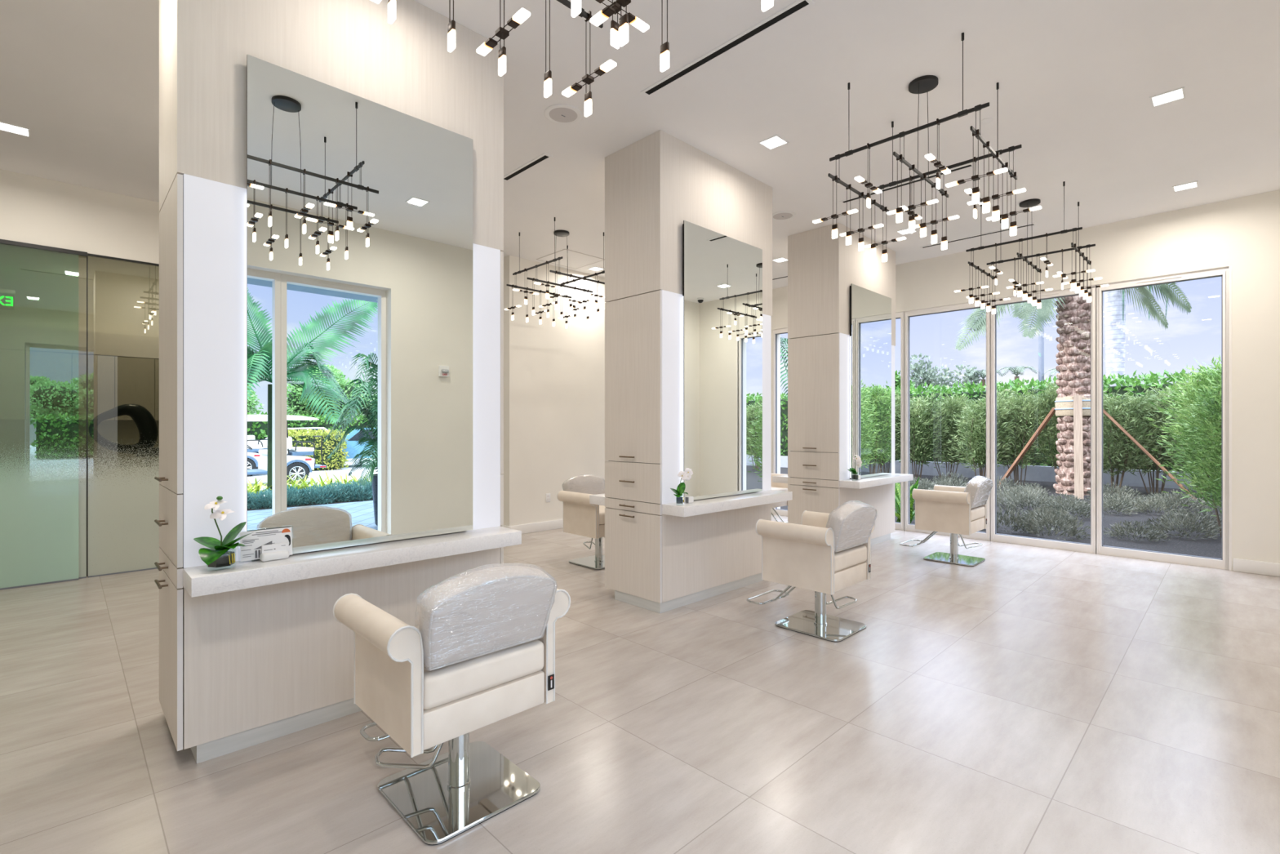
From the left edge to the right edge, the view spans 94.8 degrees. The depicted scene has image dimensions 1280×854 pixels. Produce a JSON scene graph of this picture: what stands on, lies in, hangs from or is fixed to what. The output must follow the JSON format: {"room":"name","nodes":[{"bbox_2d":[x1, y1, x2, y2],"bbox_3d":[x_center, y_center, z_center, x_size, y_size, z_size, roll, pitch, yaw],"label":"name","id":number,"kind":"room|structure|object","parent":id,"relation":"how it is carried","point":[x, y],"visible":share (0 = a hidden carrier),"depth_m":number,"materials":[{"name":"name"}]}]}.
{"room":"salon","nodes":[
{"label":"salon","id":0,"kind":"room"},
{"bbox_2d":[0,244,159,469],"bbox_3d":[-5.221,-0.425,9.028,11.200,3.650,0.200,0,0,-44],"label":"wall","id":1,"kind":"structure","parent":0,"point":[39,288],"depth_m":7.21,"materials":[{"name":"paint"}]},
{"bbox_2d":[0,168,159,266],"bbox_3d":[-4.914,-1.942,5.826,7.150,0.615,0.120,0,0,-44],"label":"wall header","id":2,"kind":"structure","parent":0,"point":[34,210],"depth_m":5.45,"materials":[{"name":"paint"}]},
{"bbox_2d":[0,239,87,590],"bbox_3d":[-5.813,-0.117,4.825,1.865,3.034,0.034,0,0,-44],"label":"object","id":3,"kind":"structure","parent":2,"relation":"in","point":[39,517],"depth_m":5.25,"materials":[{"name":"green"}]},
{"bbox_2d":[500,255,606,526],"bbox_3d":[-0.607,-0.425,9.432,4.050,3.650,1.010,0,0,-44],"label":"wall","id":4,"kind":"structure","parent":0,"point":[554,376],"depth_m":8.10,"materials":[{"name":"paint"}]},
{"bbox_2d":[510,519,563,533],"bbox_3d":[-0.257,1.337,9.054,4.020,0.125,0.017,0,0,-44],"label":"baseboard","id":5,"kind":"structure","parent":4,"relation":"attached to","point":[553,524],"depth_m":7.96,"materials":[{"name":"paint"}]},
{"bbox_2d":[0,514,1279,853],"bbox_3d":[-1.304,1.450,5.075,11.650,0.100,11.330,0,0,-44],"label":"floor","id":6,"kind":"structure","parent":0,"point":[1023,699],"depth_m":2.73,"materials":[{"name":"tile"}]},
{"bbox_2d":[0,253,159,578],"bbox_3d":[-4.883,-0.117,5.801,7.140,3.034,0.036,0,0,-44],"label":"glass door","id":7,"kind":"structure","parent":6,"relation":"on","point":[123,508],"depth_m":5.64,"materials":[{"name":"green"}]},
{"bbox_2d":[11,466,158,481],"bbox_3d":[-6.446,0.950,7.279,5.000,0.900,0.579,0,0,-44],"label":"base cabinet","id":8,"kind":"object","parent":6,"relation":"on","point":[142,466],"visible":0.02,"depth_m":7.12,"materials":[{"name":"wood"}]},
{"bbox_2d":[88,404,159,467],"bbox_3d":[-5.564,0.559,6.499,0.692,1.651,0.504,0,0,-22],"label":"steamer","id":9,"kind":"object","parent":6,"relation":"on","point":[146,424],"visible":0.8,"depth_m":6.42,"materials":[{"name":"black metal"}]},
{"bbox_2d":[159,0,503,763],"bbox_3d":[-1.570,-0.425,3.164,1.523,3.649,0.635,0,0,-44],"label":"column","id":10,"kind":"structure","parent":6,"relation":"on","point":[261,664],"depth_m":2.64,"materials":[{"name":"beige wood"}]},
{"bbox_2d":[154,173,182,751],"bbox_3d":[-2.119,0.141,2.624,0.055,2.361,0.635,0,0,-44],"label":"tall cabinet","id":11,"kind":"object","parent":10,"relation":"attached to","point":[170,584],"visible":1,"depth_m":2.52,"materials":[{"name":"beige wood"}]},
{"bbox_2d":[182,526,521,597],"bbox_3d":[-1.270,0.613,2.855,1.483,0.074,0.224,0,0,-44],"label":"countertop","id":12,"kind":"structure","parent":10,"relation":"attached to","point":[201,580],"depth_m":2.67,"materials":[{"name":"white stone"}]},
{"bbox_2d":[193,496,253,567],"bbox_3d":[-1.710,0.427,2.416,0.188,0.296,0.177,0,0,-44],"label":"potted orchid","id":13,"kind":"object","parent":12,"relation":"on","point":[218,555],"visible":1,"depth_m":2.40,"materials":[{"name":"green plant"}]},
{"bbox_2d":[239,526,292,563],"bbox_3d":[-1.640,0.508,2.584,0.210,0.134,0.021,0,0,-44],"label":"display card","id":14,"kind":"object","parent":12,"relation":"on","point":[253,542],"visible":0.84,"depth_m":2.56,"materials":[{"name":"white paper"}]},
{"bbox_2d":[259,542,288,561],"bbox_3d":[-1.596,0.541,2.570,0.108,0.068,0.044,0,0,-44],"label":"card holder","id":15,"kind":"object","parent":12,"relation":"on","point":[274,551],"visible":1,"depth_m":2.56,"materials":[{"name":"white plastic"}]},
{"bbox_2d":[259,550,288,561],"bbox_3d":[-1.596,0.557,2.570,0.108,0.036,0.044,0,0,-44],"label":"tray","id":16,"kind":"object","parent":15,"relation":"on","point":[265,555],"depth_m":2.55,"materials":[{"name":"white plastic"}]},
{"bbox_2d":[246,54,472,554],"bbox_3d":[-1.329,-0.523,2.931,1.070,2.188,0.033,0,0,-44],"label":"wall mirror","id":17,"kind":"object","parent":10,"relation":"attached to","point":[359,210],"visible":0.9,"depth_m":2.84,"materials":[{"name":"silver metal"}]},
{"bbox_2d":[500,251,503,566],"bbox_3d":[-1.021,0.141,3.703,0.055,2.361,0.635,0,0,-44],"label":"upper cabinet","id":18,"kind":"object","parent":10,"relation":"attached to","point":[501,252],"visible":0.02,"depth_m":3.47,"materials":[{"name":"brown wood"}]},
{"bbox_2d":[333,563,570,844],"bbox_3d":[-0.768,0.946,2.353,0.732,0.908,0.832,0,0,-44],"label":"chair","id":19,"kind":"object","parent":6,"relation":"on","point":[481,652],"visible":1,"depth_m":2.12,"materials":[{"name":"beige leather"}]},
{"bbox_2d":[416,626,544,709],"bbox_3d":[-0.728,0.881,2.311,0.496,0.132,0.535,0,0,-44],"label":"seat cushion","id":20,"kind":"object","parent":19,"relation":"on","point":[454,683],"depth_m":2.10,"materials":[{"name":"beige leather"}]},
{"bbox_2d":[556,473,606,569],"bbox_3d":[-0.364,0.946,6.059,0.732,0.908,0.832,0,0,-44],"label":"chair","id":21,"kind":"object","parent":6,"relation":"on","point":[580,517],"visible":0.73,"depth_m":5.99,"materials":[{"name":"beige leather"}]},
{"bbox_2d":[604,129,772,613],"bbox_3d":[0.473,-0.425,5.195,1.523,3.649,0.635,0,0,-44],"label":"column","id":22,"kind":"structure","parent":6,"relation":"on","point":[659,181],"depth_m":4.71,"materials":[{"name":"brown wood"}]},
{"bbox_2d":[589,493,604,505],"bbox_3d":[0.173,0.613,5.503,1.483,0.074,0.224,0,0,-44],"label":"countertop","id":23,"kind":"structure","parent":22,"relation":"attached to","point":[598,499],"depth_m":5.00,"materials":[{"name":"white stone"}]},
{"bbox_2d":[604,289,662,603],"bbox_3d":[-0.076,0.141,4.655,0.055,2.361,0.635,0,0,-44],"label":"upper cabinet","id":24,"kind":"object","parent":22,"relation":"attached to","point":[633,324],"visible":1,"depth_m":4.63,"materials":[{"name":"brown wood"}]},
{"bbox_2d":[682,220,762,501],"bbox_3d":[0.714,-0.523,4.963,1.070,2.188,0.033,0,0,-44],"label":"wall mirror","id":25,"kind":"object","parent":22,"relation":"attached to","point":[722,274],"visible":0.9,"depth_m":4.91,"materials":[{"name":"silver metal"}]},
{"bbox_2d":[662,489,792,517],"bbox_3d":[0.773,0.613,4.886,1.483,0.074,0.224,0,0,-44],"label":"countertop","id":26,"kind":"structure","parent":22,"relation":"attached to","point":[703,506],"depth_m":4.71,"materials":[{"name":"white stone"}]},
{"bbox_2d":[670,467,693,505],"bbox_3d":[0.315,0.439,4.428,0.210,0.273,0.106,0,0,-44],"label":"potted orchid","id":27,"kind":"object","parent":26,"relation":"on","point":[680,490],"visible":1,"depth_m":4.42,"materials":[{"name":"white plant"}]},
{"bbox_2d":[771,473,788,522],"bbox_3d":[1.738,0.946,8.122,0.732,0.908,0.832,0,0,-44],"label":"chair","id":28,"kind":"object","parent":6,"relation":"on","point":[775,486],"visible":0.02,"depth_m":8.10,"materials":[{"name":"beige leather"}]},
{"bbox_2d":[746,500,877,642],"bbox_3d":[1.211,0.946,4.226,0.732,0.908,0.832,0,0,-44],"label":"chair","id":29,"kind":"object","parent":6,"relation":"on","point":[824,553],"visible":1,"depth_m":4.00,"materials":[{"name":"beige leather"}]},
{"bbox_2d":[834,544,866,572],"bbox_3d":[1.252,0.881,4.185,0.496,0.132,0.535,0,0,-44],"label":"seat cushion","id":30,"kind":"object","parent":29,"relation":"on","point":[848,558],"depth_m":3.98,"materials":[{"name":"beige leather"}]},
{"bbox_2d":[787,222,895,545],"bbox_3d":[2.497,-0.425,7.199,1.523,3.649,0.635,0,0,-44],"label":"column","id":31,"kind":"structure","parent":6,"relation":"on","point":[822,269],"depth_m":6.70,"materials":[{"name":"brown wood"}]},
{"bbox_2d":[787,333,839,524],"bbox_3d":[1.948,0.141,6.659,0.055,2.361,0.635,0,0,-44],"label":"upper cabinet","id":32,"kind":"object","parent":31,"relation":"attached to","point":[813,362],"visible":0.97,"depth_m":6.66,"materials":[{"name":"brown wood"}]},
{"bbox_2d":[849,283,891,478],"bbox_3d":[2.738,-0.523,6.966,1.070,2.188,0.033,0,0,-44],"label":"wall mirror","id":33,"kind":"object","parent":31,"relation":"attached to","point":[870,312],"visible":0.94,"depth_m":6.90,"materials":[{"name":"silver metal"}]},
{"bbox_2d":[840,473,913,488],"bbox_3d":[2.797,0.613,6.890,1.483,0.074,0.224,0,0,-44],"label":"countertop","id":34,"kind":"structure","parent":31,"relation":"attached to","point":[868,482],"depth_m":6.67,"materials":[{"name":"white stone"}]},
{"bbox_2d":[899,475,992,566],"bbox_3d":[3.278,0.946,6.325,0.732,0.908,0.832,0,0,-44],"label":"chair","id":35,"kind":"object","parent":6,"relation":"on","point":[954,510],"visible":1,"depth_m":6.10,"materials":[{"name":"beige leather"}]},
{"bbox_2d":[970,506,985,520],"bbox_3d":[3.318,0.881,6.284,0.496,0.132,0.535,0,0,-44],"label":"seat cushion","id":36,"kind":"object","parent":35,"relation":"on","point":[977,513],"depth_m":6.09,"materials":[{"name":"beige leather"}]},
{"bbox_2d":[0,0,1279,288],"bbox_3d":[-1.286,-2.425,5.093,11.700,0.350,11.330,0,0,-44],"label":"ceiling","id":37,"kind":"structure","parent":0,"point":[1077,79],"depth_m":4.08,"materials":[{"name":"paint"}]},
{"bbox_2d":[0,120,31,137],"bbox_3d":[-4.704,-2.247,4.420,0.174,0.006,0.174,0,0,-44],"label":"recessed light","id":38,"kind":"object","parent":37,"relation":"in","point":[5,126],"visible":1,"depth_m":4.42,"materials":[{"name":"white plastic"}]},
{"bbox_2d":[503,153,552,182],"bbox_3d":[-0.993,-2.247,5.086,0.084,0.006,0.690,0,0,-44],"label":"ceiling vent","id":39,"kind":"object","parent":37,"relation":"in","point":[543,157],"visible":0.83,"depth_m":5.06,"materials":[{"name":"black"}]},
{"bbox_2d":[504,217,604,328],"bbox_3d":[-0.902,-1.748,6.763,1.020,1.004,1.142,0,0,-44],"label":"chandelier","id":40,"kind":"object","parent":37,"relation":"hanging from","point":[557,233],"visible":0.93,"depth_m":6.73,"materials":[{"name":"brown metal"}]},
{"bbox_2d":[544,103,582,124],"bbox_3d":[-0.550,-2.244,4.219,0.270,0.012,0.270,0,0,-44],"label":"ceiling speaker","id":41,"kind":"object","parent":37,"relation":"attached to","point":[565,114],"visible":1,"depth_m":4.21,"materials":[{"name":"white plastic"}]},
{"bbox_2d":[549,107,577,122],"bbox_3d":[-0.550,-2.243,4.219,0.236,0.006,0.236,0,0,-44],"label":"grille","id":42,"kind":"object","parent":41,"relation":"attached to","point":[556,114],"depth_m":4.21,"materials":[{"name":"white metal"}]},
{"bbox_2d":[536,248,604,268],"bbox_3d":[-0.922,-2.247,7.840,0.670,0.004,0.640,0,0,-44],"label":"access panel","id":43,"kind":"object","parent":37,"relation":"attached to","point":[576,260],"visible":0.86,"depth_m":7.83,"materials":[{"name":"paint"}]},
{"bbox_2d":[370,0,773,116],"bbox_3d":[-0.192,-1.748,1.773,1.020,1.004,1.142,0,0,-44],"label":"chandelier","id":44,"kind":"object","parent":37,"relation":"hanging from","point":[619,32],"visible":1,"depth_m":2.07,"materials":[{"name":"brown metal"}]},
{"bbox_2d":[640,0,814,97],"bbox_3d":[0.464,-2.247,3.524,0.084,0.006,1.232,0,0,-44],"label":"ceiling vent","id":45,"kind":"object","parent":37,"relation":"in","point":[796,7],"visible":1,"depth_m":3.45,"materials":[{"name":"black metal"}]},
{"bbox_2d":[757,134,789,150],"bbox_3d":[1.050,-2.247,4.628,0.174,0.006,0.174,0,0,-44],"label":"recessed light","id":46,"kind":"object","parent":37,"relation":"in","point":[775,141],"visible":1,"depth_m":4.63,"materials":[{"name":"white plastic"}]},
{"bbox_2d":[772,210,795,220],"bbox_3d":[1.512,-2.244,6.231,0.270,0.012,0.270,0,0,-44],"label":"ceiling speaker","id":47,"kind":"object","parent":37,"relation":"attached to","point":[785,215],"visible":0.9,"depth_m":6.21,"materials":[{"name":"white plastic"}]},
{"bbox_2d":[839,162,975,204],"bbox_3d":[2.425,-2.247,5.438,0.084,0.006,1.199,0,0,-44],"label":"ceiling vent","id":48,"kind":"object","parent":37,"relation":"in","point":[969,165],"visible":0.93,"depth_m":5.38,"materials":[{"name":"black"}]},
{"bbox_2d":[812,32,1041,262],"bbox_3d":[1.847,-1.748,3.836,1.020,1.004,1.142,0,0,-44],"label":"chandelier","id":49,"kind":"object","parent":37,"relation":"hanging from","point":[926,83],"visible":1,"depth_m":3.78,"materials":[{"name":"brown metal"}]},
{"bbox_2d":[920,222,1036,248],"bbox_3d":[3.928,-2.247,6.900,0.084,0.006,1.214,0,0,-44],"label":"ceiling vent","id":50,"kind":"object","parent":37,"relation":"in","point":[1031,224],"visible":1,"depth_m":6.86,"materials":[{"name":"black"}]},
{"bbox_2d":[954,181,1108,314],"bbox_3d":[3.879,-1.748,5.855,1.020,1.004,1.142,0,0,-44],"label":"chandelier","id":51,"kind":"object","parent":37,"relation":"hanging from","point":[1075,286],"visible":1,"depth_m":5.82,"materials":[{"name":"brown metal"}]},
{"bbox_2d":[1149,86,1186,107],"bbox_3d":[3.585,-2.247,3.996,0.174,0.006,0.174,0,0,-44],"label":"recessed light","id":52,"kind":"object","parent":37,"relation":"in","point":[1177,94],"visible":1,"depth_m":4.00,"materials":[{"name":"white plastic"}]},
{"bbox_2d":[771,189,1279,570],"bbox_3d":[2.833,-0.425,8.997,0.250,3.650,11.130,0,0,-44],"label":"wall","id":53,"kind":"structure","parent":0,"point":[1242,233],"depth_m":5.83,"materials":[{"name":"paint"}]},
{"bbox_2d":[773,327,787,515],"bbox_3d":[2.538,-0.098,9.197,0.092,2.995,1.055,0,0,-44],"label":"window","id":54,"kind":"structure","parent":53,"relation":"in","point":[782,331],"depth_m":9.52,"materials":[{"name":"paint"}]},
{"bbox_2d":[894,311,904,530],"bbox_3d":[3.272,-0.098,8.449,0.092,2.995,1.055,0,0,-44],"label":"window","id":55,"kind":"structure","parent":53,"relation":"in","point":[898,526],"depth_m":8.07,"materials":[{"name":"paint"}]},
{"bbox_2d":[903,299,991,541],"bbox_3d":[4.006,-0.098,7.701,0.092,2.995,1.055,0,0,-44],"label":"window","id":56,"kind":"structure","parent":53,"relation":"in","point":[986,535],"depth_m":7.79,"materials":[{"name":"paint"}]},
{"bbox_2d":[991,284,1095,553],"bbox_3d":[4.740,-0.098,6.953,0.092,2.995,1.055,0,0,-44],"label":"window","id":57,"kind":"structure","parent":53,"relation":"in","point":[1039,542],"depth_m":6.97,"materials":[{"name":"paint"}]},
{"bbox_2d":[1095,266,1229,569],"bbox_3d":[5.475,-0.098,6.205,0.092,2.995,1.055,0,0,-44],"label":"window","id":58,"kind":"structure","parent":53,"relation":"in","point":[1223,562],"depth_m":6.11,"materials":[{"name":"paint"}]},
{"bbox_2d":[1229,265,1231,570],"bbox_3d":[5.851,-0.098,5.828,0.124,2.995,0.020,0,0,-44],"label":"trim","id":59,"kind":"structure","parent":53,"relation":"attached to","point":[1230,267],"depth_m":5.78,"materials":[{"name":"paint"}]},
{"bbox_2d":[1233,558,1279,576],"bbox_3d":[6.100,1.337,5.471,0.027,0.125,0.820,0,0,-44],"label":"baseboard","id":60,"kind":"structure","parent":53,"relation":"attached to","point":[1260,567],"depth_m":5.64,"materials":[{"name":"paint"}]},
{"label":"outside","id":61,"kind":"structure","parent":0,"visible":0},
{"bbox_2d":[780,466,1221,558],"bbox_3d":[14.484,1.550,19.826,31.550,0.200,40.000,0,0,-44],"label":"mulch bed","id":62,"kind":"object","parent":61,"point":[1206,547],"depth_m":8.28,"materials":[{"name":"brown soil"}]},
{"bbox_2d":[780,337,788,399],"bbox_3d":[3.062,-0.370,14.609,3.375,3.640,3.374,0,0,-44],"label":"palm","id":63,"kind":"object","parent":62,"relation":"on","point":[784,340],"visible":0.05,"depth_m":13.39,"materials":[{"name":"green plant"}]},
{"bbox_2d":[894,388,915,461],"bbox_3d":[7.101,0.122,17.009,1.884,2.663,1.817,0,0,-29],"label":"shrub","id":64,"kind":"object","parent":62,"relation":"on","point":[897,401],"visible":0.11,"depth_m":16.68,"materials":[{"name":"green plant"}]},
{"bbox_2d":[894,476,919,523],"bbox_3d":[3.924,1.064,8.888,0.989,0.772,0.897,0,0,-44],"label":"leaf plant","id":65,"kind":"object","parent":62,"relation":"on","point":[897,486],"visible":0.26,"depth_m":8.88,"materials":[{"name":"green plant"}]},
{"bbox_2d":[894,391,952,479],"bbox_3d":[7.862,0.220,16.604,1.755,2.467,2.070,0,0,18],"label":"shrub","id":66,"kind":"object","parent":62,"relation":"on","point":[915,453],"visible":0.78,"depth_m":16.22,"materials":[{"name":"green plant"}]},
{"bbox_2d":[899,352,959,393],"bbox_3d":[15.444,-1.294,31.423,2.790,5.487,2.879,0,0,-44],"label":"tree","id":67,"kind":"object","parent":62,"relation":"on","point":[926,376],"visible":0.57,"depth_m":31.13,"materials":[{"name":"green plant"}]},
{"bbox_2d":[910,391,982,478],"bbox_3d":[8.590,0.214,16.369,2.175,2.479,1.574,0,0,23],"label":"shrub","id":68,"kind":"object","parent":62,"relation":"on","point":[954,408],"visible":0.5,"depth_m":16.25,"materials":[{"name":"green plant"}]},
{"bbox_2d":[927,471,968,486],"bbox_3d":[7.303,1.219,13.826,0.999,0.435,1.034,0,0,42],"label":"shrub","id":69,"kind":"object","parent":62,"relation":"on","point":[953,474],"visible":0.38,"depth_m":13.81,"materials":[{"name":"green plant"}]},
{"bbox_2d":[950,364,982,391],"bbox_3d":[16.736,-0.918,30.056,1.612,4.736,1.419,0,0,-44],"label":"tree","id":70,"kind":"object","parent":62,"relation":"on","point":[974,377],"visible":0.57,"depth_m":29.86,"materials":[{"name":"green plant"}]},
{"bbox_2d":[946,394,1018,477],"bbox_3d":[8.872,0.281,15.310,1.817,2.344,1.884,0,0,24],"label":"shrub","id":71,"kind":"object","parent":62,"relation":"on","point":[975,419],"visible":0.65,"depth_m":15.04,"materials":[{"name":"green plant"}]},
{"bbox_2d":[780,368,1205,471],"bbox_3d":[12.444,0.033,16.331,2.129,3.140,34.517,0,0,-44],"label":"hedge","id":72,"kind":"object","parent":62,"relation":"on","point":[1152,378],"visible":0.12,"depth_m":17.15,"materials":[{"name":"green plant"}]},
{"bbox_2d":[780,455,1210,489],"bbox_3d":[11.527,1.245,15.522,0.200,0.410,34.000,0,0,-44],"label":"wall","id":73,"kind":"structure","parent":62,"relation":"on","point":[1041,473],"depth_m":16.12,"materials":[{"name":"concrete"}]},
{"bbox_2d":[996,484,1036,506],"bbox_3d":[6.956,1.249,11.026,0.945,0.377,0.978,0,0,10],"label":"shrub","id":74,"kind":"object","parent":62,"relation":"on","point":[1008,491],"visible":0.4,"depth_m":10.99,"materials":[{"name":"green plant"}]},
{"bbox_2d":[996,365,1037,384],"bbox_3d":[18.284,-0.751,28.530,1.786,4.401,1.820,0,0,-44],"label":"palm","id":75,"kind":"object","parent":62,"relation":"on","point":[1020,369],"visible":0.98,"depth_m":28.39,"materials":[{"name":"green plant"}]},
{"bbox_2d":[979,387,1057,484],"bbox_3d":[9.651,0.150,15.088,1.755,2.608,2.070,0,0,-20],"label":"shrub","id":76,"kind":"object","parent":62,"relation":"on","point":[1017,445],"visible":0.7,"depth_m":14.82,"materials":[{"name":"green plant"}]},
{"bbox_2d":[996,504,1044,532],"bbox_3d":[5.174,1.251,8.330,0.907,0.377,0.899,0,0,-15],"label":"shrub","id":77,"kind":"object","parent":62,"relation":"on","point":[1012,518],"visible":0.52,"depth_m":8.21,"materials":[{"name":"green plant"}]},
{"bbox_2d":[997,407,1055,487],"bbox_3d":[9.119,0.500,13.907,0.120,1.928,1.335,0,0,-26],"label":"brace","id":78,"kind":"object","parent":62,"relation":"on","point":[1052,411],"visible":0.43,"depth_m":13.79,"materials":[{"name":"brown wood"}]},
{"bbox_2d":[998,488,1061,511],"bbox_3d":[6.755,1.235,10.225,0.960,0.409,0.951,0,0,-39],"label":"shrub","id":79,"kind":"object","parent":62,"relation":"on","point":[1024,495],"visible":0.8,"depth_m":10.18,"materials":[{"name":"green plant"}]},
{"bbox_2d":[1038,319,1044,389],"bbox_3d":[18.959,-3.325,27.793,0.232,9.550,0.232,0,0,-44],"label":"lamp pole","id":80,"kind":"object","parent":62,"relation":"on","point":[1041,338],"visible":0.32,"depth_m":27.70,"materials":[{"name":"metal"}]},
{"bbox_2d":[1020,504,1079,528],"bbox_3d":[5.993,1.275,8.626,0.783,0.333,0.776,0,0,-29],"label":"shrub","id":81,"kind":"object","parent":62,"relation":"on","point":[1047,507],"visible":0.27,"depth_m":8.57,"materials":[{"name":"green plant"}]},
{"bbox_2d":[1012,506,1090,540],"bbox_3d":[5.523,1.242,7.874,0.916,0.390,0.947,0,0,-9],"label":"shrub","id":82,"kind":"object","parent":62,"relation":"on","point":[1073,532],"visible":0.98,"depth_m":7.79,"materials":[{"name":"green plant"}]},
{"bbox_2d":[1035,492,1090,512],"bbox_3d":[7.453,1.281,10.359,0.858,0.321,0.866,0,0,16],"label":"shrub","id":83,"kind":"object","parent":62,"relation":"on","point":[1059,498],"visible":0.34,"depth_m":10.30,"materials":[{"name":"green plant"}]},
{"bbox_2d":[1016,378,1113,475],"bbox_3d":[10.415,0.105,14.354,2.175,2.698,1.574,0,0,10],"label":"shrub","id":84,"kind":"object","parent":62,"relation":"on","point":[1047,402],"visible":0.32,"depth_m":14.36,"materials":[{"name":"green plant"}]},
{"bbox_2d":[955,282,1191,495],"bbox_3d":[9.649,-1.980,13.007,5.364,6.873,5.366,0,0,-8],"label":"date palm","id":85,"kind":"object","parent":62,"relation":"on","point":[1073,317],"visible":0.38,"depth_m":12.79,"materials":[{"name":"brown plant"}]},
{"bbox_2d":[1044,497,1103,519],"bbox_3d":[7.002,1.275,9.572,0.883,0.328,0.854,0,0,34],"label":"shrub","id":86,"kind":"object","parent":62,"relation":"on","point":[1085,510],"visible":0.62,"depth_m":9.50,"materials":[{"name":"green plant"}]},
{"bbox_2d":[1073,395,1084,499],"bbox_3d":[9.182,0.375,12.322,0.150,2.169,0.931,0,0,35],"label":"brace","id":87,"kind":"object","parent":62,"relation":"on","point":[1077,399],"visible":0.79,"depth_m":12.30,"materials":[{"name":"beige wood"}]},
{"bbox_2d":[1085,496,1138,515],"bbox_3d":[7.979,1.303,9.973,0.784,0.277,0.758,0,0,-21],"label":"shrub","id":88,"kind":"object","parent":62,"relation":"on","point":[1104,504],"visible":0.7,"depth_m":9.87,"materials":[{"name":"green plant"}]},
{"bbox_2d":[1086,481,1142,500],"bbox_3d":[9.638,1.261,11.953,0.949,0.358,0.958,0,0,-12],"label":"shrub","id":89,"kind":"object","parent":62,"relation":"on","point":[1111,490],"visible":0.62,"depth_m":11.85,"materials":[{"name":"green plant"}]},
{"bbox_2d":[1103,491,1151,511],"bbox_3d":[8.629,1.280,10.471,0.783,0.322,0.776,0,0,25],"label":"shrub","id":90,"kind":"object","parent":62,"relation":"on","point":[1130,501],"visible":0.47,"depth_m":10.44,"materials":[{"name":"green plant"}]},
{"bbox_2d":[1102,387,1167,492],"bbox_3d":[10.801,0.274,13.410,1.817,2.358,1.884,0,0,11],"label":"shrub","id":91,"kind":"object","parent":62,"relation":"on","point":[1122,446],"visible":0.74,"depth_m":13.05,"materials":[{"name":"green plant"}]},
{"bbox_2d":[1104,284,1168,386],"bbox_3d":[14.323,-2.541,17.799,2.920,7.982,2.828,0,0,-44],"label":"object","id":92,"kind":"object","parent":62,"relation":"on","point":[1114,304],"visible":0.09,"depth_m":17.82,"materials":[{"name":"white plant"}]},
{"bbox_2d":[1102,520,1170,542],"bbox_3d":[6.464,1.317,7.688,0.698,0.251,0.722,0,0,-13],"label":"shrub","id":93,"kind":"object","parent":62,"relation":"on","point":[1131,530],"visible":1,"depth_m":7.64,"materials":[{"name":"green plant"}]},
{"bbox_2d":[1102,382,1186,493],"bbox_3d":[11.437,0.200,13.087,2.070,2.507,1.755,0,0,-28],"label":"shrub","id":94,"kind":"object","parent":62,"relation":"on","point":[1155,396],"visible":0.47,"depth_m":12.91,"materials":[{"name":"green plant"}]},
{"bbox_2d":[1102,408,1196,498],"bbox_3d":[10.600,0.500,12.327,1.569,1.931,0.120,0,0,34],"label":"brace","id":95,"kind":"object","parent":62,"relation":"on","point":[1104,412],"visible":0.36,"depth_m":12.32,"materials":[{"name":"brown wood"}]},
{"bbox_2d":[1128,495,1189,515],"bbox_3d":[8.732,1.283,9.952,0.793,0.314,0.821,0,0,-25],"label":"shrub","id":96,"kind":"object","parent":62,"relation":"on","point":[1157,504],"visible":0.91,"depth_m":9.90,"materials":[{"name":"green plant"}]},
{"bbox_2d":[1143,488,1213,511],"bbox_3d":[9.630,1.259,10.522,1.019,0.363,1.010,0,0,-21],"label":"shrub","id":97,"kind":"object","parent":62,"relation":"on","point":[1176,498],"visible":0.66,"depth_m":10.43,"materials":[{"name":"green plant"}]},
{"bbox_2d":[1142,510,1221,540],"bbox_3d":[7.275,1.264,7.858,0.900,0.352,0.908,0,0,37],"label":"shrub","id":98,"kind":"object","parent":62,"relation":"on","point":[1185,523],"visible":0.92,"depth_m":7.78,"materials":[{"name":"green plant"}]},
{"bbox_2d":[1145,356,1221,537],"bbox_3d":[7.737,0.224,7.779,1.471,2.457,1.680,0,0,-13],"label":"shrub","id":99,"kind":"object","parent":62,"relation":"on","point":[1211,372],"visible":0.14,"depth_m":7.95,"materials":[{"name":"green plant"}]},
{"bbox_2d":[1153,368,1216,497],"bbox_3d":[11.784,0.098,12.298,1.574,2.712,2.175,0,0,31],"label":"shrub","id":100,"kind":"object","parent":62,"relation":"on","point":[1173,440],"visible":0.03,"depth_m":12.41,"materials":[{"name":"green plant"}]},
{"bbox_2d":[1160,506,1221,529],"bbox_3d":[8.112,1.278,8.503,0.943,0.326,0.952,0,0,-15],"label":"shrub","id":101,"kind":"object","parent":62,"relation":"on","point":[1209,516],"visible":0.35,"depth_m":8.51,"materials":[{"name":"green plant"}]},
{"bbox_2d":[1164,368,1221,515],"bbox_3d":[7.080,0.349,6.861,1.321,2.207,1.509,0,0,-17],"label":"shrub","id":102,"kind":"object","parent":62,"relation":"on","point":[1215,398],"visible":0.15,"depth_m":7.06,"materials":[{"name":"green plant"}]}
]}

